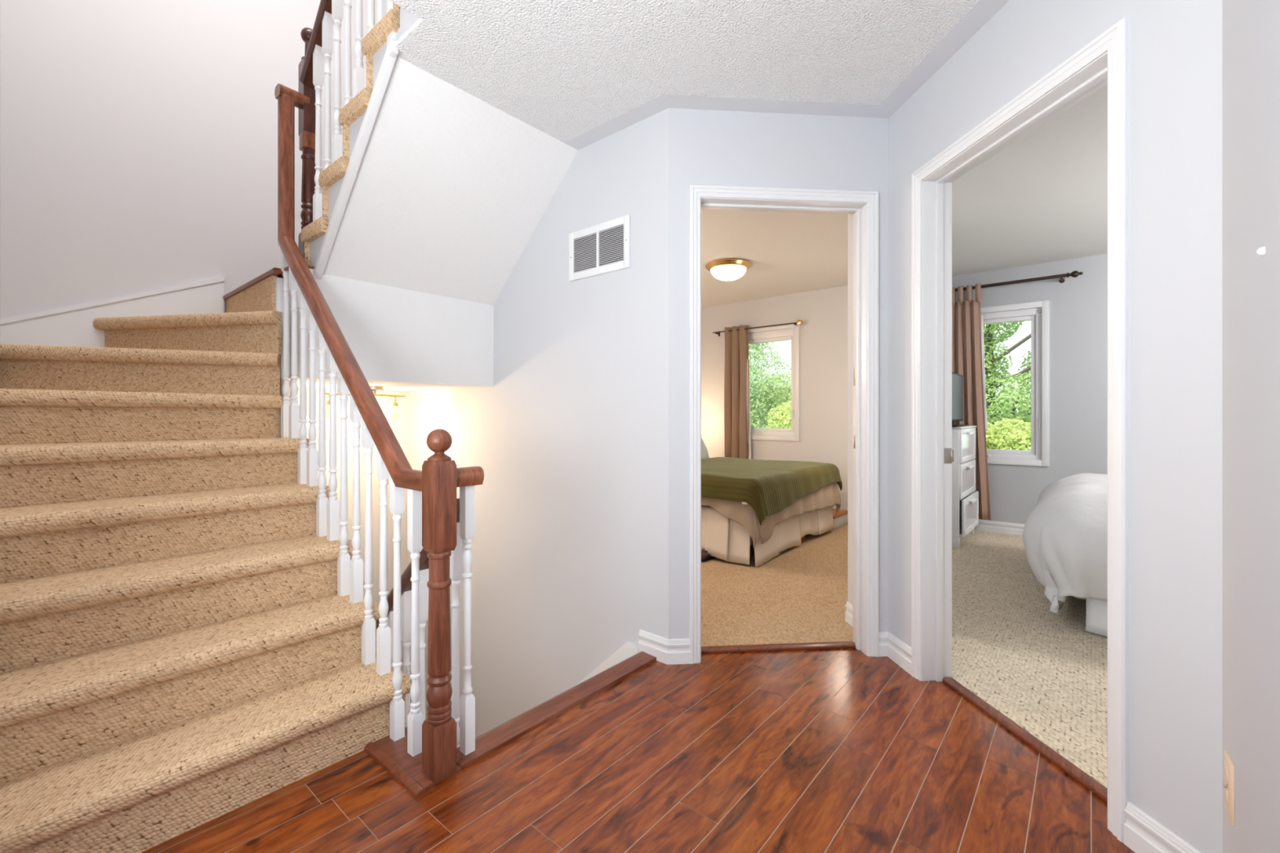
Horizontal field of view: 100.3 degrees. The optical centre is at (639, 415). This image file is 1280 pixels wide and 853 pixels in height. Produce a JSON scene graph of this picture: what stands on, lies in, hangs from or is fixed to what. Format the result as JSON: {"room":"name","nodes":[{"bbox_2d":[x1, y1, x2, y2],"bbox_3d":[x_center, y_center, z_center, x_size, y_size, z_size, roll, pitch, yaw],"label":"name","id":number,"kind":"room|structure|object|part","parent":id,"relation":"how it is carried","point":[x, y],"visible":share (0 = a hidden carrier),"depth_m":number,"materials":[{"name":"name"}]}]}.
{"room":"stair landing","nodes":[
{"label":"stair landing","id":0,"kind":"room"},
{"bbox_2d":[0,0,407,672],"bbox_3d":[-2.370,-0.060,3.177,0.120,7.700,2.200,0,0,40],"label":"wall","id":1,"kind":"structure","parent":0,"point":[139,138],"depth_m":2.83,"materials":[{"name":"white paint"}]},
{"bbox_2d":[0,276,224,347],"bbox_3d":[-2.644,-0.453,2.742,0.022,0.685,0.820,0,0,40],"label":"trim","id":2,"kind":"structure","parent":1,"relation":"attached to","point":[72,325],"depth_m":2.66,"materials":[{"name":"white paint"}]},
{"bbox_2d":[222,265,314,299],"bbox_3d":[-1.636,-0.678,3.128,1.065,0.026,1.088,0,0,40],"label":"trim","id":3,"kind":"structure","parent":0,"point":[277,272],"depth_m":2.63,"materials":[{"name":"brown wood"}]},
{"bbox_2d":[300,0,419,279],"bbox_3d":[-0.769,-1.252,2.462,1.373,1.241,0.978,0,0,40],"label":"staircase","id":4,"kind":"structure","parent":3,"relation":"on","point":[357,117],"depth_m":2.18,"materials":[{"name":"white paint"}]},
{"bbox_2d":[298,0,399,258],"bbox_3d":[-1.259,-1.565,2.282,1.006,1.756,0.086,0,0,41],"label":"stair railing","id":5,"kind":"object","parent":4,"relation":"on","point":[318,46],"visible":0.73,"depth_m":2.40,"materials":[{"name":"white wood"}]},
{"bbox_3d":[-1.606,-1.202,2.594,0.074,1.030,0.074,0,0,40],"label":"newel post","id":6,"kind":"part","parent":5,"relation":"part of","materials":[{"name":"brown wood"}]},
{"bbox_3d":[-1.246,-2.011,2.268,0.968,0.864,0.066,0,0,40],"label":"handrail","id":7,"kind":"part","parent":5,"relation":"part of","materials":[{"name":"brown wood"}]},
{"bbox_3d":[-1.201,-1.013,2.223,0.805,0.764,0.034,0,0,40],"label":"stringer trim","id":8,"kind":"part","parent":4,"relation":"part of","materials":[{"name":"white paint"}]},
{"bbox_2d":[280,377,291,401],"bbox_3d":[-2.008,1.805,2.815,0.900,3.970,0.032,0,0,40],"label":"wall","id":9,"kind":"structure","parent":0,"point":[282,380],"depth_m":2.53,"materials":[{"name":"white paint"}]},
{"bbox_2d":[288,268,493,391],"bbox_3d":[-1.610,-0.425,3.159,1.065,0.500,1.008,0,0,40],"label":"wall","id":10,"kind":"structure","parent":0,"point":[401,340],"depth_m":2.81,"materials":[{"name":"white paint"}]},
{"bbox_2d":[325,386,405,421],"bbox_3d":[-1.613,-0.072,3.123,0.117,0.206,0.477,0,0,40],"label":"track light","id":11,"kind":"object","parent":10,"relation":"attached to","point":[393,412],"visible":0.67,"depth_m":3.22,"materials":[{"name":"white glass"}]},
{"bbox_3d":[-1.727,-0.090,2.969,0.032,0.065,0.032,0,0,40],"label":"arm","id":12,"kind":"part","parent":11,"relation":"part of","materials":[{"name":"gold metal"}]},
{"bbox_3d":[-1.727,-0.028,2.969,0.094,0.075,0.094,0,0,40],"label":"lamp shade","id":13,"kind":"part","parent":11,"relation":"part of","materials":[{"name":"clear glass"}]},
{"bbox_3d":[-1.509,-0.017,3.255,0.095,0.096,0.099,0,0,40],"label":"lamp shade","id":14,"kind":"part","parent":11,"relation":"part of","materials":[{"name":"white glass"}]},
{"bbox_3d":[-1.489,-0.090,3.252,0.032,0.065,0.032,0,0,40],"label":"arm","id":15,"kind":"part","parent":11,"relation":"part of","materials":[{"name":"gold metal"}]},
{"bbox_2d":[323,56,577,305],"bbox_3d":[-0.902,-1.046,2.602,0.735,0.768,0.947,0,0,40],"label":"sloped stair underside","id":16,"kind":"structure","parent":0,"point":[451,188],"depth_m":2.52,"materials":[{"name":"white paint"}]},
{"bbox_2d":[407,108,668,744],"bbox_3d":[-0.744,-0.060,3.166,2.379,7.700,0.120,0,0,40],"label":"wall","id":17,"kind":"structure","parent":0,"point":[569,440],"depth_m":2.78,"materials":[{"name":"white paint"}]},
{"bbox_2d":[457,651,656,769],"bbox_3d":[-0.271,1.096,2.047,0.098,0.048,0.980,0,0,40],"label":"trim","id":18,"kind":"structure","parent":17,"relation":"attached to","point":[495,739],"depth_m":1.95,"materials":[{"name":"brown wood"}]},
{"bbox_2d":[568,214,630,281],"bbox_3d":[-0.208,-0.818,2.627,0.415,0.246,0.013,0,0,40],"label":"air vent","id":19,"kind":"object","parent":17,"relation":"in","point":[607,250],"visible":1,"depth_m":2.62,"materials":[{"name":"white metal"}]},
{"bbox_2d":[575,642,638,685],"bbox_3d":[-0.813,2.136,3.134,2.115,2.148,0.018,0,0,40],"label":"trim","id":20,"kind":"structure","parent":17,"relation":"attached to","point":[628,650],"depth_m":2.53,"materials":[{"name":"white paint"}]},
{"bbox_2d":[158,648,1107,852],"bbox_3d":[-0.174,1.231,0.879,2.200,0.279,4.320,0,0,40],"label":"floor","id":21,"kind":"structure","parent":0,"point":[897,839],"depth_m":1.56,"materials":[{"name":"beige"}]},
{"bbox_3d":[-1.094,2.042,2.712,2.030,1.896,0.985,0,0,40],"label":"staircase","id":22,"kind":"structure","parent":21,"relation":"attached to","visible":0},
{"bbox_2d":[376,497,462,747],"bbox_3d":[-1.033,1.077,2.122,1.223,1.613,0.066,0,0,40],"label":"stair railing","id":23,"kind":"object","parent":22,"relation":"on","point":[455,558],"visible":0.16,"depth_m":1.90,"materials":[{"name":"white wood"}]},
{"bbox_3d":[-1.033,0.816,2.122,1.223,1.090,0.066,0,0,40],"label":"handrail","id":24,"kind":"part","parent":23,"relation":"part of","materials":[{"name":"wood"}]},
{"bbox_2d":[141,648,1134,852],"bbox_3d":[-0.220,1.090,0.919,2.283,0.001,4.318,0,0,40],"label":"floor","id":25,"kind":"structure","parent":0,"point":[1060,822],"depth_m":1.57,"materials":[{"name":"red laminate"}]},
{"bbox_2d":[0,275,410,852],"bbox_3d":[-1.859,0.211,2.124,2.038,1.758,0.927,0,0,40],"label":"staircase","id":26,"kind":"structure","parent":25,"relation":"on","point":[180,650],"depth_m":1.74,"materials":[{"name":"beige carpet"}]},
{"bbox_3d":[-1.724,-0.259,2.566,0.060,0.798,0.047,0,0,40],"label":"corner post","id":27,"kind":"part","parent":26,"relation":"part of","materials":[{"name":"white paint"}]},
{"bbox_2d":[274,83,484,783],"bbox_3d":[-1.101,-0.230,2.103,1.456,2.619,0.180,0,0,40],"label":"stair railing","id":28,"kind":"object","parent":26,"relation":"on","point":[432,491],"visible":1,"depth_m":1.85,"materials":[{"name":"brown wood"}]},
{"bbox_3d":[-1.145,-0.653,2.106,1.386,1.771,0.129,0,0,40],"label":"handrail","id":29,"kind":"part","parent":28,"relation":"part of","materials":[{"name":"brown wood"}]},
{"bbox_3d":[-0.607,0.608,1.617,0.074,0.945,0.074,0,0,40],"label":"newel post","id":30,"kind":"part","parent":28,"relation":"part of","materials":[{"name":"brown wood"}]},
{"bbox_2d":[364,741,425,799],"bbox_3d":[-0.760,1.081,1.641,0.346,0.018,0.028,0,0,40],"label":"trim","id":31,"kind":"structure","parent":25,"relation":"on","point":[394,770],"depth_m":1.62,"materials":[{"name":"brown wood"}]},
{"bbox_2d":[373,727,462,791],"bbox_3d":[-0.716,1.086,1.702,0.334,0.016,0.133,0,0,40],"label":"trim","id":32,"kind":"structure","parent":25,"relation":"on","point":[397,750],"depth_m":1.68,"materials":[{"name":"brown wood"}]},
{"bbox_2d":[390,0,1107,307],"bbox_3d":[0.794,-1.390,2.181,6.300,0.080,7.643,0,0,40],"label":"ceiling","id":33,"kind":"structure","parent":0,"point":[565,69],"depth_m":2.19,"materials":[{"name":"white paint"}]},
{"bbox_2d":[705,257,751,282],"bbox_3d":[0.789,-1.269,4.765,0.410,0.162,0.410,0,0,40],"label":"ceiling light","id":34,"kind":"object","parent":33,"relation":"attached to","point":[728,269],"visible":1,"depth_m":4.65,"materials":[{"name":"white glass"}]},
{"bbox_3d":[0.789,-1.260,4.765,0.316,0.100,0.316,0,0,40],"label":"lamp shade","id":35,"kind":"part","parent":34,"relation":"part of","materials":[{"name":"white glass"}]},
{"bbox_2d":[701,284,848,510],"bbox_3d":[1.651,-0.120,6.026,2.650,2.460,0.140,0,0,40],"label":"wall","id":36,"kind":"structure","parent":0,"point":[824,313],"depth_m":5.80,"materials":[{"name":"white paint"}]},
{"bbox_2d":[712,320,802,336],"bbox_3d":[1.333,-1.001,6.134,1.125,0.062,0.105,0,0,40],"label":"curtain rod","id":37,"kind":"object","parent":36,"relation":"attached to","point":[798,322],"visible":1,"depth_m":5.99,"materials":[{"name":"brown metal"}]},
{"bbox_2d":[724,324,751,459],"bbox_3d":[1.137,-0.130,6.256,0.342,1.840,0.109,0,0,40],"label":"curtain","id":38,"kind":"object","parent":37,"relation":"hanging from","point":[737,439],"visible":0.81,"depth_m":6.25,"materials":[{"name":"beige fabric"}]},
{"bbox_3d":[1.298,-1.008,6.128,1.080,0.013,0.014,0,0,40],"label":"rod","id":39,"kind":"part","parent":37,"relation":"part of","materials":[{"name":"brown metal"}]},
{"bbox_2d":[748,323,799,441],"bbox_3d":[1.433,-0.372,6.186,0.916,1.304,0.137,0,0,40],"label":"window","id":40,"kind":"structure","parent":36,"relation":"attached to","point":[791,332],"depth_m":5.94,"materials":[{"name":"white paint"}]},
{"bbox_2d":[668,107,888,639],"bbox_3d":[0.625,-0.134,2.459,1.010,2.447,0.130,0,0,-5],"label":"wall","id":41,"kind":"structure","parent":0,"point":[722,148],"depth_m":2.38,"materials":[{"name":"white paint"}]},
{"bbox_2d":[638,629,888,664],"bbox_3d":[0.562,1.037,2.388,1.144,0.106,0.119,0,0,1],"label":"baseboard","id":42,"kind":"structure","parent":41,"relation":"attached to","point":[668,651],"depth_m":2.36,"materials":[{"name":"white paint"}]},
{"bbox_2d":[701,641,855,653],"bbox_3d":[0.641,1.083,2.498,0.760,0.014,0.050,0,0,-5],"label":"trim","id":43,"kind":"structure","parent":41,"relation":"attached to","point":[830,645],"depth_m":2.49,"materials":[{"name":"brown wood"}]},
{"bbox_2d":[688,184,878,664],"bbox_3d":[0.645,0.036,2.452,0.866,2.108,0.147,0,0,-5],"label":"door frame","id":44,"kind":"structure","parent":41,"relation":"in","point":[864,205],"depth_m":2.42,"materials":[{"name":"white paint"}]},
{"bbox_3d":[1.020,-0.185,2.531,0.002,0.084,0.026,0,0,-5],"label":"strike plate","id":45,"kind":"part","parent":44,"relation":"part of","materials":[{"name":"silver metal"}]},
{"bbox_3d":[1.020,0.125,2.531,0.002,0.060,0.026,0,0,-5],"label":"strike plate","id":46,"kind":"part","parent":44,"relation":"part of","materials":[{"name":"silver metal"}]},
{"bbox_2d":[848,213,853,604],"bbox_3d":[1.912,-0.130,3.988,0.492,2.440,3.269,0,0,34],"label":"wall partition","id":47,"kind":"structure","parent":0,"point":[850,215],"depth_m":2.77,"materials":[{"name":"white paint"}]},
{"bbox_2d":[844,601,853,626],"bbox_3d":[1.095,1.029,2.685,0.015,0.106,0.245,0,0,-5],"label":"baseboard","id":48,"kind":"structure","parent":47,"relation":"attached to","point":[849,612],"depth_m":2.77,"materials":[{"name":"white paint"}]},
{"bbox_2d":[701,523,1107,788],"bbox_3d":[1.855,1.094,3.439,6.300,0.032,4.250,0,0,40],"label":"floor","id":49,"kind":"structure","parent":0,"point":[1041,668],"depth_m":2.75,"materials":[{"name":"beige carpet"}]},
{"bbox_2d":[701,548,715,562],"bbox_3d":[0.496,1.040,4.030,0.096,0.076,0.210,0,0,40],"label":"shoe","id":50,"kind":"object","parent":49,"relation":"on","point":[705,556],"visible":0.44,"depth_m":3.98,"materials":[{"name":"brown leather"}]},
{"bbox_2d":[701,505,833,567],"bbox_3d":[0.553,0.791,5.003,1.992,0.573,1.603,0,0,40],"label":"bed","id":51,"kind":"object","parent":49,"relation":"on","point":[723,538],"visible":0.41,"depth_m":4.00,"materials":[{"name":"beige fabric"}]},
{"bbox_2d":[701,482,840,547],"bbox_3d":[0.614,0.701,4.960,1.953,0.472,1.706,0,0,40],"label":"duvet","id":52,"kind":"object","parent":51,"relation":"on","point":[828,495],"visible":0.14,"depth_m":3.95,"materials":[{"name":"beige fabric"}]},
{"bbox_2d":[701,437,709,458],"bbox_3d":[0.475,0.289,5.618,0.273,0.412,0.660,0,0,40],"label":"pillow","id":53,"kind":"object","parent":52,"relation":"on","point":[704,455],"visible":0.1,"depth_m":5.70,"materials":[{"name":"white fabric"}]},
{"bbox_2d":[701,457,842,525],"bbox_3d":[0.855,0.597,4.753,1.380,0.328,1.726,0,0,40],"label":"quilt","id":54,"kind":"object","parent":52,"relation":"on","point":[769,486],"visible":0.77,"depth_m":4.09,"materials":[{"name":"green fabric"}]},
{"bbox_2d":[832,508,848,528],"bbox_3d":[1.876,1.014,5.293,0.260,0.128,0.410,0,0,40],"label":"storage box","id":55,"kind":"object","parent":49,"relation":"on","point":[842,518],"visible":0.34,"depth_m":5.22,"materials":[{"name":"white"}]},
{"bbox_3d":[1.876,0.964,5.293,0.260,0.028,0.410,0,0,40],"label":"lid","id":56,"kind":"part","parent":55,"relation":"part of","materials":[{"name":"orange wood"}]},
{"bbox_2d":[951,425,978,549],"bbox_3d":[2.690,0.584,4.711,0.456,0.988,0.768,0,0,40],"label":"dresser","id":57,"kind":"object","parent":49,"relation":"on","point":[965,501],"visible":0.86,"depth_m":4.40,"materials":[{"name":"white paint"}]},
{"bbox_3d":[2.572,1.032,4.349,0.050,0.092,0.050,0,0,40],"label":"leg","id":58,"kind":"part","parent":57,"relation":"part of","materials":[{"name":"white paint"}]},
{"bbox_2d":[951,372,968,426],"bbox_3d":[2.630,-0.136,4.516,0.175,0.452,0.715,0,0,40],"label":"television","id":59,"kind":"object","parent":57,"relation":"on","point":[957,379],"visible":0.49,"depth_m":4.54,"materials":[{"name":"black plastic"}]},
{"bbox_3d":[2.715,0.248,4.690,0.300,0.280,0.716,0,0,40],"label":"drawer","id":60,"kind":"part","parent":57,"relation":"part of","materials":[{"name":"white paint"}]},
{"bbox_3d":[2.715,0.536,4.690,0.300,0.283,0.716,0,0,40],"label":"drawer","id":61,"kind":"part","parent":57,"relation":"part of","materials":[{"name":"white paint"}]},
{"bbox_3d":[2.822,0.248,4.599,0.006,0.190,0.626,0,0,40],"label":"drawer panel","id":62,"kind":"part","parent":57,"relation":"part of","materials":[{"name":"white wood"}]},
{"bbox_3d":[2.822,0.536,4.599,0.006,0.193,0.626,0,0,40],"label":"drawer panel","id":63,"kind":"part","parent":57,"relation":"part of","materials":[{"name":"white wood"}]},
{"bbox_3d":[2.731,0.834,4.676,0.300,0.297,0.716,0,0,40],"label":"drawer","id":64,"kind":"part","parent":57,"relation":"part of","materials":[{"name":"white paint"}]},
{"bbox_3d":[2.838,0.436,4.585,0.024,0.022,0.220,0,0,40],"label":"handle","id":65,"kind":"part","parent":57,"relation":"part of","materials":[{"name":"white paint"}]},
{"bbox_3d":[2.839,0.834,4.585,0.006,0.207,0.626,0,0,40],"label":"drawer panel","id":66,"kind":"part","parent":57,"relation":"part of","materials":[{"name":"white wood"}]},
{"bbox_3d":[2.855,0.726,4.571,0.024,0.022,0.220,0,0,40],"label":"handle","id":67,"kind":"part","parent":57,"relation":"part of","materials":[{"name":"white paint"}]},
{"bbox_2d":[1057,596,1107,636],"bbox_3d":[3.413,0.784,2.599,2.134,0.588,1.546,0,0,40],"label":"bed","id":68,"kind":"object","parent":49,"relation":"on","point":[1096,615],"visible":0.06,"depth_m":2.62,"materials":[{"name":"white"}]},
{"bbox_2d":[1022,473,1107,613],"bbox_3d":[3.362,0.696,2.651,2.333,0.620,1.897,0,0,40],"label":"duvet","id":69,"kind":"object","parent":68,"relation":"on","point":[1065,535],"visible":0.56,"depth_m":2.63,"materials":[{"name":"white fabric"}]},
{"bbox_2d":[951,253,1107,524],"bbox_3d":[4.271,-0.120,4.208,3.700,2.460,0.140,0,0,40],"label":"wall","id":70,"kind":"structure","parent":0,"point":[1077,305],"depth_m":4.62,"materials":[{"name":"grey paint"}]},
{"bbox_2d":[974,519,1025,535],"bbox_3d":[4.201,1.029,4.165,3.550,0.106,0.015,0,0,40],"label":"baseboard","id":71,"kind":"structure","parent":70,"relation":"attached to","point":[1016,529],"depth_m":4.91,"materials":[{"name":"white paint"}]},
{"bbox_2d":[980,300,1048,466],"bbox_3d":[3.295,-0.284,5.007,0.868,1.458,0.137,0,0,40],"label":"window","id":72,"kind":"structure","parent":70,"relation":"attached to","point":[1037,313],"depth_m":4.76,"materials":[{"name":"white paint"}]},
{"bbox_3d":[3.300,-0.276,5.013,0.678,1.254,0.060,0,0,40],"label":"sash","id":73,"kind":"part","parent":72,"relation":"part of","materials":[{"name":"white paint"}]},
{"bbox_3d":[3.543,0.070,4.734,0.016,0.100,0.027,0,0,40],"label":"lock lever","id":74,"kind":"part","parent":72,"relation":"part of","materials":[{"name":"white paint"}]},
{"bbox_2d":[954,271,1083,291],"bbox_3d":[3.287,-1.188,4.862,1.153,0.071,0.129,0,0,40],"label":"curtain rod","id":75,"kind":"object","parent":70,"relation":"attached to","point":[1074,273],"visible":0.85,"depth_m":4.67,"materials":[{"name":"brown metal"}]},
{"bbox_2d":[951,283,991,519],"bbox_3d":[3.079,-0.134,4.987,0.337,2.178,0.071,0,0,40],"label":"curtain","id":76,"kind":"object","parent":75,"relation":"hanging from","point":[967,325],"visible":0.65,"depth_m":4.96,"materials":[{"name":"beige fabric"}]},
{"bbox_2d":[888,0,1222,852],"bbox_3d":[1.259,-0.134,1.871,0.136,2.447,1.411,0,0,-6],"label":"wall","id":77,"kind":"structure","parent":0,"point":[1175,46],"depth_m":1.29,"materials":[{"name":"white paint"}]},
{"bbox_2d":[911,16,1128,843],"bbox_3d":[1.260,0.036,1.810,0.154,2.108,0.886,0,0,-6],"label":"door frame","id":78,"kind":"structure","parent":77,"relation":"in","point":[1104,60],"depth_m":1.74,"materials":[{"name":"white paint"}]},
{"bbox_3d":[1.274,0.165,2.203,0.041,0.064,0.004,0,0,-2],"label":"strike plate","id":79,"kind":"part","parent":78,"relation":"part of","materials":[{"name":"silver metal"}]},
{"bbox_2d":[942,676,1107,803],"bbox_3d":[1.302,1.083,1.814,0.044,0.014,0.780,0,0,-6],"label":"trim","id":80,"kind":"structure","parent":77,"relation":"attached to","point":[1063,763],"depth_m":1.76,"materials":[{"name":"brown wood"}]},
{"bbox_2d":[887,631,1200,852],"bbox_3d":[0.475,1.037,0.413,0.722,0.106,4.195,0,0,27],"label":"baseboard","id":81,"kind":"structure","parent":77,"relation":"attached to","point":[1143,833],"depth_m":1.32,"materials":[{"name":"white paint"}]},
{"bbox_2d":[1222,0,1279,852],"bbox_3d":[0.225,0.017,-0.166,0.120,2.747,3.477,0,0,40],"label":"wall","id":82,"kind":"structure","parent":0,"point":[1251,28],"depth_m":0.95,"materials":[{"name":"white paint"}]},
{"bbox_2d":[1223,750,1234,826],"bbox_3d":[1.201,0.758,1.092,0.011,0.120,0.068,0,0,40],"label":"outlet cover","id":83,"kind":"object","parent":82,"relation":"attached to","point":[1228,784],"visible":1,"depth_m":1.07,"materials":[{"name":"beige plastic"}]},
{"bbox_2d":[1224,767,1227,785],"bbox_3d":[1.200,0.738,1.093,0.002,0.032,0.032,0,0,40],"label":"socket","id":84,"kind":"object","parent":83,"relation":"attached to","point":[1225,768],"depth_m":1.09,"materials":[{"name":"beige plastic"}]},
{"bbox_2d":[1224,786,1227,804],"bbox_3d":[1.200,0.778,1.093,0.002,0.032,0.032,0,0,40],"label":"socket","id":85,"kind":"object","parent":83,"relation":"attached to","point":[1225,788],"depth_m":1.09,"materials":[{"name":"beige plastic"}]},
{"bbox_2d":[1256,246,1265,256],"bbox_3d":[1.027,-0.272,0.884,0.008,0.015,0.015,0,0,40],"label":"button","id":86,"kind":"object","parent":82,"relation":"attached to","point":[1261,251],"visible":1,"depth_m":0.88,"materials":[{"name":"white plastic"}]},
{"label":"outside","id":87,"kind":"structure","parent":0,"visible":0},
{"bbox_3d":[16.897,4.140,35.529,100.000,0.100,63.900,0,0,40],"label":"lawn","id":88,"kind":"structure","parent":87,"visible":0},
{"bbox_2d":[748,342,791,428],"bbox_3d":[2.813,0.031,18.384,6.068,8.118,4.993,0,0,40],"label":"maple tree","id":89,"kind":"object","parent":88,"relation":"on","point":[756,407],"visible":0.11,"depth_m":16.91,"materials":[{"name":"green plant"}]},
{"bbox_2d":[750,384,791,427],"bbox_3d":[7.788,1.340,27.448,7.100,5.500,8.600,0,0,40],"label":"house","id":90,"kind":"structure","parent":88,"relation":"on","point":[753,384],"depth_m":24.01,"materials":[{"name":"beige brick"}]},
{"bbox_2d":[757,400,791,428],"bbox_3d":[3.361,1.857,12.272,3.258,4.466,2.486,0,0,10],"label":"shrub","id":91,"kind":"object","parent":88,"relation":"on","point":[780,417],"visible":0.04,"depth_m":11.93,"materials":[{"name":"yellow plant"}]},
{"bbox_2d":[759,370,791,426],"bbox_3d":[4.859,1.333,15.761,3.620,5.514,3.049,0,0,40],"label":"birch tree","id":92,"kind":"object","parent":88,"relation":"on","point":[784,393],"visible":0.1,"depth_m":16.00,"materials":[{"name":"green plant"}]},
{"bbox_2d":[983,320,1031,449],"bbox_3d":[8.744,0.042,12.860,2.990,8.097,4.315,0,0,-38],"label":"tree","id":93,"kind":"object","parent":88,"relation":"on","point":[995,413],"visible":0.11,"depth_m":12.62,"materials":[{"name":"green plant"}]},
{"bbox_2d":[985,417,1031,450],"bbox_3d":[5.524,2.058,8.340,2.139,4.065,2.156,0,0,1],"label":"shrub","id":94,"kind":"object","parent":88,"relation":"on","point":[1004,439],"visible":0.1,"depth_m":8.07,"materials":[{"name":"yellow plant"}]},
{"bbox_2d":[995,384,1031,421],"bbox_3d":[25.757,1.437,35.959,9.362,7.051,8.982,0,0,-2],"label":"tree","id":95,"kind":"object","parent":88,"relation":"on","point":[1020,384],"visible":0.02,"depth_m":34.36,"materials":[{"name":"green plant"}]}
]}

